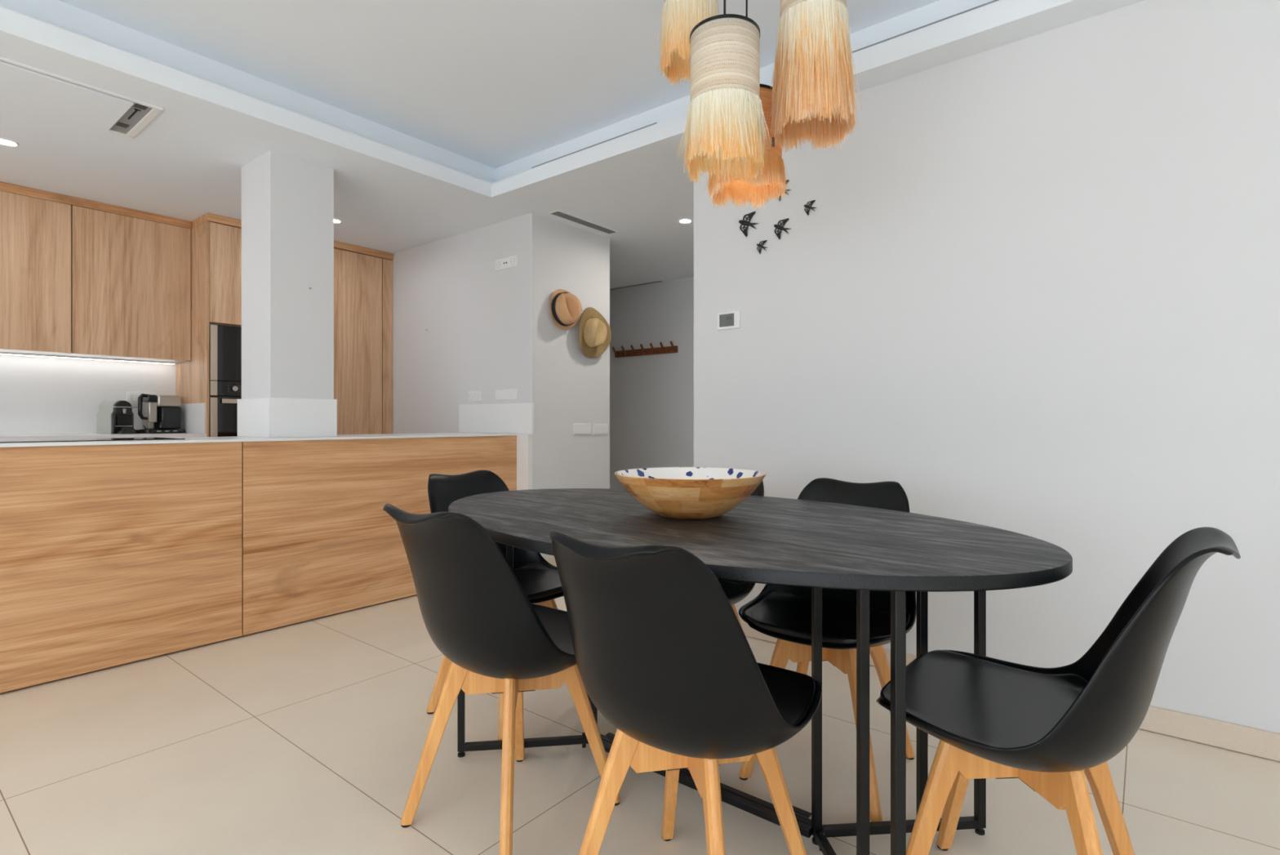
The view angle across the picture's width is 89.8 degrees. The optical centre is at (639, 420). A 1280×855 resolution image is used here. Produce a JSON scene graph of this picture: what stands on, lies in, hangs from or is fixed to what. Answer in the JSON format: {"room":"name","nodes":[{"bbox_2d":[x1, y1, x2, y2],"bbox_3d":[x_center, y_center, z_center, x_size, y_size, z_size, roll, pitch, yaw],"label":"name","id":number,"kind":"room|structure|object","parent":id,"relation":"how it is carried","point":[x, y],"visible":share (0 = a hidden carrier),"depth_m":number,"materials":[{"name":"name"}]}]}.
{"room":"dining room","nodes":[
{"label":"dining room","id":0,"kind":"room"},
{"bbox_2d":[241,149,333,437],"bbox_3d":[-1.941,-0.652,3.536,0.375,1.476,0.326,0,0,38],"label":"wall column","id":1,"kind":"structure","parent":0,"point":[287,201],"depth_m":3.41,"materials":[{"name":"white paint"}]},
{"bbox_2d":[237,397,337,437],"bbox_3d":[-1.946,-0.017,3.541,0.411,0.204,0.351,0,0,38],"label":"backsplash","id":2,"kind":"structure","parent":1,"relation":"attached to","point":[263,417],"depth_m":3.40,"materials":[{"name":"white"}]},
{"bbox_2d":[392,212,609,558],"bbox_3d":[-1.641,-0.185,5.519,2.972,2.410,0.788,0,0,38],"label":"wall","id":3,"kind":"structure","parent":0,"point":[490,330],"depth_m":4.66,"materials":[{"name":"white paint"}]},
{"bbox_2d":[468,391,481,401],"bbox_3d":[-1.198,-0.178,4.657,0.139,0.074,0.013,0,0,38],"label":"wall socket","id":4,"kind":"object","parent":3,"relation":"attached to","point":[473,396],"visible":1,"depth_m":4.65,"materials":[{"name":"white plastic"}]},
{"bbox_2d":[458,402,533,433],"bbox_3d":[-1.025,-0.017,4.524,0.797,0.204,0.019,0,0,38],"label":"trim","id":5,"kind":"structure","parent":3,"relation":"attached to","point":[508,418],"depth_m":4.49,"materials":[{"name":"white paint"}]},
{"bbox_2d":[495,255,517,271],"bbox_3d":[-0.917,-1.087,4.434,0.224,0.075,0.014,0,0,38],"label":"wall socket","id":6,"kind":"object","parent":3,"relation":"attached to","point":[512,261],"visible":1,"depth_m":4.43,"materials":[{"name":"white plastic"}]},
{"bbox_2d":[495,388,517,399],"bbox_3d":[-0.926,-0.182,4.443,0.226,0.074,0.010,0,0,38],"label":"blank wall plate","id":7,"kind":"object","parent":3,"relation":"attached to","point":[508,393],"visible":1,"depth_m":4.43,"materials":[{"name":"white plastic"}]},
{"bbox_2d":[544,555,556,566],"bbox_3d":[-0.466,0.977,4.599,0.012,0.081,0.770,0,0,38],"label":"baseboard","id":8,"kind":"structure","parent":3,"relation":"attached to","point":[551,560],"depth_m":4.42,"materials":[{"name":"beige tile"}]},
{"bbox_2d":[550,288,582,329],"bbox_3d":[-0.500,-0.775,4.440,0.116,0.281,0.271,0,0,45],"label":"straw hat","id":9,"kind":"object","parent":3,"relation":"hanging from","point":[566,309],"visible":1,"depth_m":4.42,"materials":[{"name":"beige wicker"}]},
{"bbox_2d":[573,422,591,435],"bbox_3d":[-0.418,0.061,4.658,0.014,0.084,0.184,0,0,38],"label":"light switch","id":10,"kind":"object","parent":3,"relation":"attached to","point":[578,428],"visible":1,"depth_m":4.65,"materials":[{"name":"white plastic"}]},
{"bbox_2d":[578,306,611,358],"bbox_3d":[-0.321,-0.642,4.659,0.106,0.372,0.339,0,0,37],"label":"straw hat","id":11,"kind":"object","parent":3,"relation":"hanging from","point":[594,331],"visible":1,"depth_m":4.65,"materials":[{"name":"beige wicker"}]},
{"bbox_2d":[592,423,608,435],"bbox_3d":[-0.296,0.063,4.812,0.014,0.084,0.170,0,0,38],"label":"light switch","id":12,"kind":"object","parent":3,"relation":"attached to","point":[597,428],"visible":1,"depth_m":4.80,"materials":[{"name":"white plastic"}]},
{"bbox_2d":[0,0,1144,288],"bbox_3d":[-0.540,-1.520,1.895,9.200,0.260,8.700,0,0,38],"label":"ceiling","id":13,"kind":"structure","parent":0,"point":[432,120],"depth_m":3.10,"materials":[{"name":"white paint"}]},
{"bbox_2d":[0,137,19,146],"bbox_3d":[-3.157,-1.387,3.197,0.094,0.006,0.094,0,0,38],"label":"recessed light","id":14,"kind":"object","parent":13,"relation":"in","point":[3,141],"visible":1,"depth_m":3.20,"materials":[{"name":"white plastic"}]},
{"bbox_2d":[0,56,163,138],"bbox_3d":[-2.686,-1.382,2.512,0.464,0.016,1.240,0,0,38],"label":"air vent","id":15,"kind":"object","parent":13,"relation":"attached to","point":[24,86],"visible":1,"depth_m":2.76,"materials":[{"name":"white plastic"}]},
{"bbox_2d":[0,181,191,228],"bbox_3d":[-3.849,-1.364,3.832,0.342,0.051,1.905,0,0,38],"label":"trim","id":16,"kind":"structure","parent":13,"relation":"attached to","point":[6,187],"depth_m":4.05,"materials":[{"name":"brown wood"}]},
{"bbox_2d":[333,218,342,222],"bbox_3d":[-2.121,-1.387,4.456,0.094,0.006,0.094,0,0,38],"label":"recessed light","id":17,"kind":"object","parent":13,"relation":"in","point":[335,220],"visible":0.58,"depth_m":4.46,"materials":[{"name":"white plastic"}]},
{"bbox_2d":[548,209,617,234],"bbox_3d":[-0.386,-1.388,4.507,0.095,0.004,0.615,0,0,38],"label":"ceiling vent","id":18,"kind":"object","parent":13,"relation":"in","point":[557,213],"visible":1,"depth_m":4.49,"materials":[{"name":"white plastic"}]},
{"bbox_2d":[531,122,657,168],"bbox_3d":[-0.292,-1.569,3.681,0.970,0.005,0.003,0,0,38],"label":"linear air slot","id":19,"kind":"object","parent":13,"relation":"attached to","point":[655,122],"visible":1,"depth_m":3.64,"materials":[{"name":"grey plastic"}]},
{"bbox_2d":[609,280,664,290],"bbox_3d":[-0.207,-1.388,6.709,1.100,0.004,0.068,0,0,38],"label":"ceiling vent","id":20,"kind":"object","parent":13,"relation":"in","point":[658,281],"visible":0.61,"depth_m":6.57,"materials":[{"name":"white plastic"}]},
{"bbox_2d":[678,218,692,223],"bbox_3d":[0.315,-1.387,4.462,0.094,0.006,0.094,0,0,38],"label":"recessed light","id":21,"kind":"object","parent":13,"relation":"in","point":[682,220],"visible":1,"depth_m":4.46,"materials":[{"name":"white plastic"}]},
{"bbox_2d":[653,0,719,86],"bbox_3d":[0.161,-1.371,2.044,0.214,0.557,0.224,0,0,-40],"label":"pendant lamp","id":22,"kind":"object","parent":13,"relation":"hanging from","point":[679,17],"visible":0.58,"depth_m":1.98,"materials":[{"name":"beige fabric"}]},
{"bbox_2d":[675,0,773,187],"bbox_3d":[0.228,-1.144,1.704,0.254,1.011,0.242,0,0,16],"label":"pendant lamp","id":23,"kind":"object","parent":13,"relation":"hanging from","point":[725,126],"visible":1,"depth_m":1.62,"materials":[{"name":"beige fabric"}]},
{"bbox_2d":[702,0,791,210],"bbox_3d":[0.339,-1.169,2.026,0.271,0.961,0.276,0,0,-23],"label":"pendant lamp","id":24,"kind":"object","parent":13,"relation":"hanging from","point":[765,186],"visible":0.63,"depth_m":1.97,"materials":[{"name":"orange fabric"}]},
{"bbox_2d":[766,0,862,151],"bbox_3d":[0.485,-1.216,1.800,0.263,0.867,0.261,0,0,-5],"label":"pendant lamp","id":25,"kind":"object","parent":13,"relation":"hanging from","point":[813,86],"visible":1,"depth_m":1.72,"materials":[{"name":"beige fabric"}]},
{"bbox_2d":[851,0,998,53],"bbox_3d":[1.021,-1.569,2.640,0.820,0.005,0.003,0,0,38],"label":"linear air slot","id":26,"kind":"object","parent":13,"relation":"attached to","point":[993,1],"visible":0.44,"depth_m":2.55,"materials":[{"name":"grey plastic"}]},
{"bbox_2d":[0,594,1279,854],"bbox_3d":[-0.540,1.020,1.895,9.200,0.001,8.700,0,0,38],"label":"floor","id":27,"kind":"structure","parent":0,"point":[308,737],"depth_m":1.83,"materials":[{"name":"beige tile"}]},
{"bbox_2d":[175,221,241,436],"bbox_3d":[-2.944,-0.159,4.730,0.630,2.357,0.624,0,0,38],"label":"tall cabinet","id":28,"kind":"object","parent":27,"relation":"on","point":[215,248],"visible":0.21,"depth_m":4.38,"materials":[{"name":"brown wood"}]},
{"bbox_2d":[208,396,241,436],"bbox_3d":[-2.699,0.138,4.536,0.095,0.594,0.588,0,0,38],"label":"oven","id":29,"kind":"object","parent":28,"relation":"in","point":[223,411],"visible":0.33,"depth_m":4.35,"materials":[{"name":"black"}]},
{"bbox_2d":[208,324,241,396],"bbox_3d":[-2.703,-0.408,4.539,0.084,0.482,0.588,0,0,38],"label":"microwave","id":30,"kind":"object","parent":28,"relation":"in","point":[224,341],"visible":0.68,"depth_m":4.36,"materials":[{"name":"black"}]},
{"bbox_2d":[191,212,393,260],"bbox_3d":[-2.720,-1.364,5.012,0.646,0.051,1.345,0,0,38],"label":"trim","id":31,"kind":"structure","parent":28,"relation":"on","point":[210,217],"depth_m":4.96,"materials":[{"name":"brown wood"}]},
{"bbox_2d":[0,435,532,693],"bbox_3d":[-2.396,0.559,2.736,0.706,0.922,4.512,0,0,38],"label":"base cabinet","id":32,"kind":"object","parent":27,"relation":"on","point":[111,555],"visible":0.76,"depth_m":2.87,"materials":[{"name":"brown wood"}]},
{"bbox_2d":[0,432,533,447],"bbox_3d":[-2.405,0.092,2.730,0.738,0.012,4.531,0,0,38],"label":"countertop","id":33,"kind":"structure","parent":32,"relation":"on","point":[233,438],"depth_m":3.15,"materials":[{"name":"white stone"}]},
{"bbox_2d":[0,437,185,442],"bbox_3d":[-2.489,0.084,2.815,0.403,0.004,0.722,0,0,38],"label":"induction hob","id":34,"kind":"object","parent":33,"relation":"in","point":[113,438],"visible":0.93,"depth_m":2.82,"materials":[{"name":"black glass"}]},
{"bbox_2d":[333,248,382,434],"bbox_3d":[-2.555,-0.159,5.220,0.630,2.357,0.622,0,0,38],"label":"tall cabinet","id":35,"kind":"object","parent":27,"relation":"on","point":[357,277],"visible":0.31,"depth_m":5.10,"materials":[{"name":"brown wood"}]},
{"bbox_2d":[382,258,392,433],"bbox_3d":[-2.332,-0.159,5.502,0.630,2.357,0.093,0,0,38],"label":"tall cabinet","id":36,"kind":"object","parent":27,"relation":"on","point":[387,264],"visible":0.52,"depth_m":5.30,"materials":[{"name":"brown wood"}]},
{"bbox_2d":[426,470,564,739],"bbox_3d":[-0.497,0.607,2.292,0.562,0.826,0.468,0,0,38],"label":"dining chair","id":37,"kind":"object","parent":27,"relation":"on","point":[540,579],"visible":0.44,"depth_m":2.36,"materials":[{"name":"black plastic"}]},
{"bbox_2d":[513,562,562,599],"bbox_3d":[-0.427,0.586,2.237,0.371,0.088,0.435,0,0,38],"label":"seat cushion","id":38,"kind":"object","parent":37,"relation":"on","point":[540,580],"depth_m":2.31,"materials":[{"name":"black fabric"}]},
{"bbox_2d":[382,503,620,854],"bbox_3d":[-0.351,0.607,1.637,0.468,0.826,0.562,0,0,36],"label":"dining chair","id":39,"kind":"object","parent":27,"relation":"on","point":[475,609],"visible":0.89,"depth_m":1.48,"materials":[{"name":"black plastic"}]},
{"bbox_2d":[531,603,574,654],"bbox_3d":[-0.298,0.586,1.708,0.435,0.088,0.371,0,0,36],"label":"seat cushion","id":40,"kind":"object","parent":39,"relation":"on","point":[556,621],"depth_m":1.76,"materials":[{"name":"black fabric"}]},
{"bbox_2d":[549,529,822,854],"bbox_3d":[0.085,0.607,1.275,0.468,0.826,0.562,0,0,35],"label":"dining chair","id":41,"kind":"object","parent":27,"relation":"on","point":[662,651],"visible":1,"depth_m":1.11,"materials":[{"name":"black plastic"}]},
{"bbox_2d":[756,662,815,726],"bbox_3d":[0.136,0.586,1.348,0.435,0.088,0.371,0,0,35],"label":"seat cushion","id":42,"kind":"object","parent":41,"relation":"on","point":[793,693],"depth_m":1.33,"materials":[{"name":"black fabric"}]},
{"bbox_2d":[718,480,764,629],"bbox_3d":[0.192,0.607,2.258,0.468,0.826,0.562,0,0,38],"label":"dining chair","id":43,"kind":"object","parent":27,"relation":"on","point":[735,591],"visible":0.1,"depth_m":2.18,"materials":[{"name":"black plastic"}]},
{"bbox_2d":[718,579,751,598],"bbox_3d":[0.137,0.586,2.188,0.435,0.088,0.371,0,0,38],"label":"seat cushion","id":44,"kind":"object","parent":43,"relation":"on","point":[733,589],"depth_m":2.16,"materials":[{"name":"black fabric"}]},
{"bbox_2d":[448,488,1072,854],"bbox_3d":[0.139,0.640,1.776,1.762,0.760,1.050,0,0,38],"label":"dining table","id":45,"kind":"object","parent":27,"relation":"on","point":[817,545],"visible":0.7,"depth_m":1.43,"materials":[{"name":"grey wood"}]},
{"bbox_2d":[614,466,766,519],"bbox_3d":[0.136,0.201,1.763,0.413,0.118,0.413,0,0,38],"label":"wooden bowl","id":46,"kind":"object","parent":45,"relation":"on","point":[675,492],"visible":1,"depth_m":1.64,"materials":[{"name":"brown wood"}]},
{"bbox_2d":[738,477,916,821],"bbox_3d":[0.578,0.607,1.921,0.468,0.826,0.562,0,0,34],"label":"dining chair","id":47,"kind":"object","parent":27,"relation":"on","point":[781,612],"visible":0.57,"depth_m":1.89,"materials":[{"name":"black plastic"}]},
{"bbox_2d":[742,590,910,644],"bbox_3d":[0.528,0.586,1.847,0.435,0.088,0.371,0,0,34],"label":"seat cushion","id":48,"kind":"object","parent":47,"relation":"on","point":[785,615],"depth_m":1.84,"materials":[{"name":"black fabric"}]},
{"bbox_2d":[875,526,1240,854],"bbox_3d":[0.780,0.607,1.245,0.562,0.826,0.468,0,0,40],"label":"dining chair","id":49,"kind":"object","parent":27,"relation":"on","point":[1044,728],"visible":0.94,"depth_m":1.21,"materials":[{"name":"black plastic"}]},
{"bbox_2d":[880,649,1087,747],"bbox_3d":[0.713,0.586,1.303,0.371,0.088,0.435,0,0,40],"label":"seat cushion","id":50,"kind":"object","parent":49,"relation":"on","point":[980,699],"depth_m":1.32,"materials":[{"name":"black fabric"}]},
{"bbox_3d":[-3.341,0.570,4.245,0.590,0.900,0.616,0,0,38],"label":"base cabinet","id":51,"kind":"object","parent":27,"relation":"on","visible":0},
{"bbox_2d":[0,432,206,439],"bbox_3d":[-4.615,0.103,2.621,0.620,0.034,4.756,0,0,38],"label":"countertop","id":52,"kind":"structure","parent":51,"relation":"on","point":[2,437],"depth_m":3.94,"materials":[{"name":"white stone"}]},
{"bbox_2d":[96,400,137,434],"bbox_3d":[-3.451,-0.025,4.250,0.235,0.222,0.149,0,0,22],"label":"coffee machine","id":53,"kind":"object","parent":52,"relation":"on","point":[113,416],"visible":1,"depth_m":4.21,"materials":[{"name":"grey plastic"}]},
{"bbox_2d":[116,426,136,434],"bbox_3d":[-3.369,0.061,4.211,0.053,0.050,0.092,0,0,22],"label":"drip tray","id":54,"kind":"object","parent":53,"relation":"on","point":[120,429],"depth_m":4.19,"materials":[{"name":"black plastic"}]},
{"bbox_2d":[135,425,146,433],"bbox_3d":[-3.366,0.057,4.323,0.080,0.057,0.059,0,0,38],"label":"power cord","id":55,"kind":"object","parent":52,"relation":"on","point":[138,431],"visible":0.94,"depth_m":4.30,"materials":[{"name":"black plastic"}]},
{"bbox_2d":[137,393,185,433],"bbox_3d":[-3.320,-0.049,4.432,0.208,0.270,0.260,0,0,34],"label":"coffee machine","id":56,"kind":"object","parent":52,"relation":"on","point":[160,414],"visible":0.98,"depth_m":4.39,"materials":[{"name":"black plastic"}]},
{"bbox_2d":[179,403,205,433],"bbox_3d":[-3.149,-0.017,4.487,0.600,0.204,0.011,0,0,38],"label":"trim","id":57,"kind":"structure","parent":52,"relation":"on","point":[193,415],"depth_m":4.42,"materials":[{"name":"white"}]},
{"bbox_2d":[609,276,693,488],"bbox_3d":[-0.567,-0.185,5.624,4.525,2.410,2.450,0,0,38],"label":"wall","id":58,"kind":"structure","parent":0,"point":[651,397],"depth_m":6.50,"materials":[{"name":"white paint"}]},
{"bbox_2d":[612,341,677,357],"bbox_3d":[0.031,-0.723,6.511,0.800,0.109,0.093,0,0,38],"label":"coat rack","id":59,"kind":"object","parent":58,"relation":"attached to","point":[668,349],"visible":1,"depth_m":6.51,"materials":[{"name":"brown wood"}]},
{"bbox_2d":[693,0,1279,733],"bbox_3d":[2.187,-0.185,1.789,4.795,2.410,0.120,0,0,38],"label":"wall","id":60,"kind":"structure","parent":0,"point":[1033,289],"depth_m":2.28,"materials":[{"name":"white paint"}]},
{"bbox_2d":[717,310,740,329],"bbox_3d":[0.427,-0.485,3.098,0.125,0.085,0.013,0,0,38],"label":"thermostat","id":61,"kind":"object","parent":60,"relation":"attached to","point":[728,319],"visible":1,"depth_m":3.09,"materials":[{"name":"white plastic"}]},
{"bbox_2d":[738,211,759,237],"bbox_3d":[0.513,-0.925,3.030,0.107,0.114,0.016,0,0,38],"label":"wall decoration","id":62,"kind":"object","parent":60,"relation":"attached to","point":[744,222],"depth_m":3.04,"materials":[{"name":"grey metal"}]},
{"bbox_2d":[756,240,767,253],"bbox_3d":[0.569,-0.806,2.986,0.058,0.062,0.009,0,0,38],"label":"wall decoration","id":63,"kind":"object","parent":60,"relation":"attached to","point":[759,245],"depth_m":2.99,"materials":[{"name":"grey metal"}]},
{"bbox_2d":[773,217,790,239],"bbox_3d":[0.648,-0.872,2.923,0.085,0.091,0.013,0,0,38],"label":"wall decoration","id":64,"kind":"object","parent":60,"relation":"attached to","point":[777,226],"depth_m":2.92,"materials":[{"name":"grey metal"}]},
{"bbox_2d":[776,179,791,200],"bbox_3d":[0.648,-1.047,2.923,0.085,0.090,0.013,0,0,38],"label":"wall decoration","id":65,"kind":"object","parent":60,"relation":"attached to","point":[787,180],"depth_m":2.91,"materials":[{"name":"grey metal"}]},
{"bbox_2d":[804,200,816,215],"bbox_3d":[0.753,-0.941,2.840,0.061,0.065,0.009,0,0,38],"label":"wall decoration","id":66,"kind":"object","parent":60,"relation":"attached to","point":[806,206],"depth_m":2.84,"materials":[{"name":"grey metal"}]},
{"bbox_2d":[738,616,1279,760],"bbox_3d":[2.146,0.977,1.737,4.795,0.081,0.012,0,0,38],"label":"baseboard","id":67,"kind":"structure","parent":60,"relation":"attached to","point":[1219,733],"depth_m":2.02,"materials":[{"name":"beige tile"}]},
{"bbox_3d":[-4.494,-0.185,3.378,0.100,2.410,6.112,0,0,38],"label":"wall","id":68,"kind":"structure","parent":0,"visible":0},
{"bbox_2d":[0,191,71,355],"bbox_3d":[-3.850,-0.878,3.836,0.336,0.917,0.628,0,0,38],"label":"upper cabinet","id":69,"kind":"object","parent":68,"relation":"attached to","point":[35,233],"visible":0.98,"depth_m":3.85,"materials":[{"name":"brown wood"}]},
{"bbox_2d":[0,351,174,364],"bbox_3d":[-3.931,-0.413,3.894,0.024,0.012,1.860,0,0,38],"label":"light","id":70,"kind":"object","parent":69,"relation":"attached to","point":[1,353],"visible":1,"depth_m":4.22,"materials":[{"name":"white plastic"}]},
{"bbox_2d":[0,354,175,434],"bbox_3d":[-4.867,-0.173,2.815,0.014,0.517,4.766,0,0,38],"label":"backsplash","id":71,"kind":"structure","parent":68,"relation":"attached to","point":[39,395],"depth_m":4.20,"materials":[{"name":"white"}]},
{"bbox_2d":[62,204,191,363],"bbox_3d":[-3.457,-0.878,4.332,0.336,0.917,0.630,0,0,38],"label":"upper cabinet","id":72,"kind":"object","parent":68,"relation":"attached to","point":[131,277],"visible":0.95,"depth_m":4.21,"materials":[{"name":"brown wood"}]},
{"bbox_2d":[126,391,155,404],"bbox_3d":[-3.504,-0.158,4.513,0.013,0.088,0.165,0,0,38],"label":"wall socket","id":73,"kind":"object","parent":68,"relation":"attached to","point":[131,397],"visible":0.41,"depth_m":4.48,"materials":[{"name":"white plastic"}]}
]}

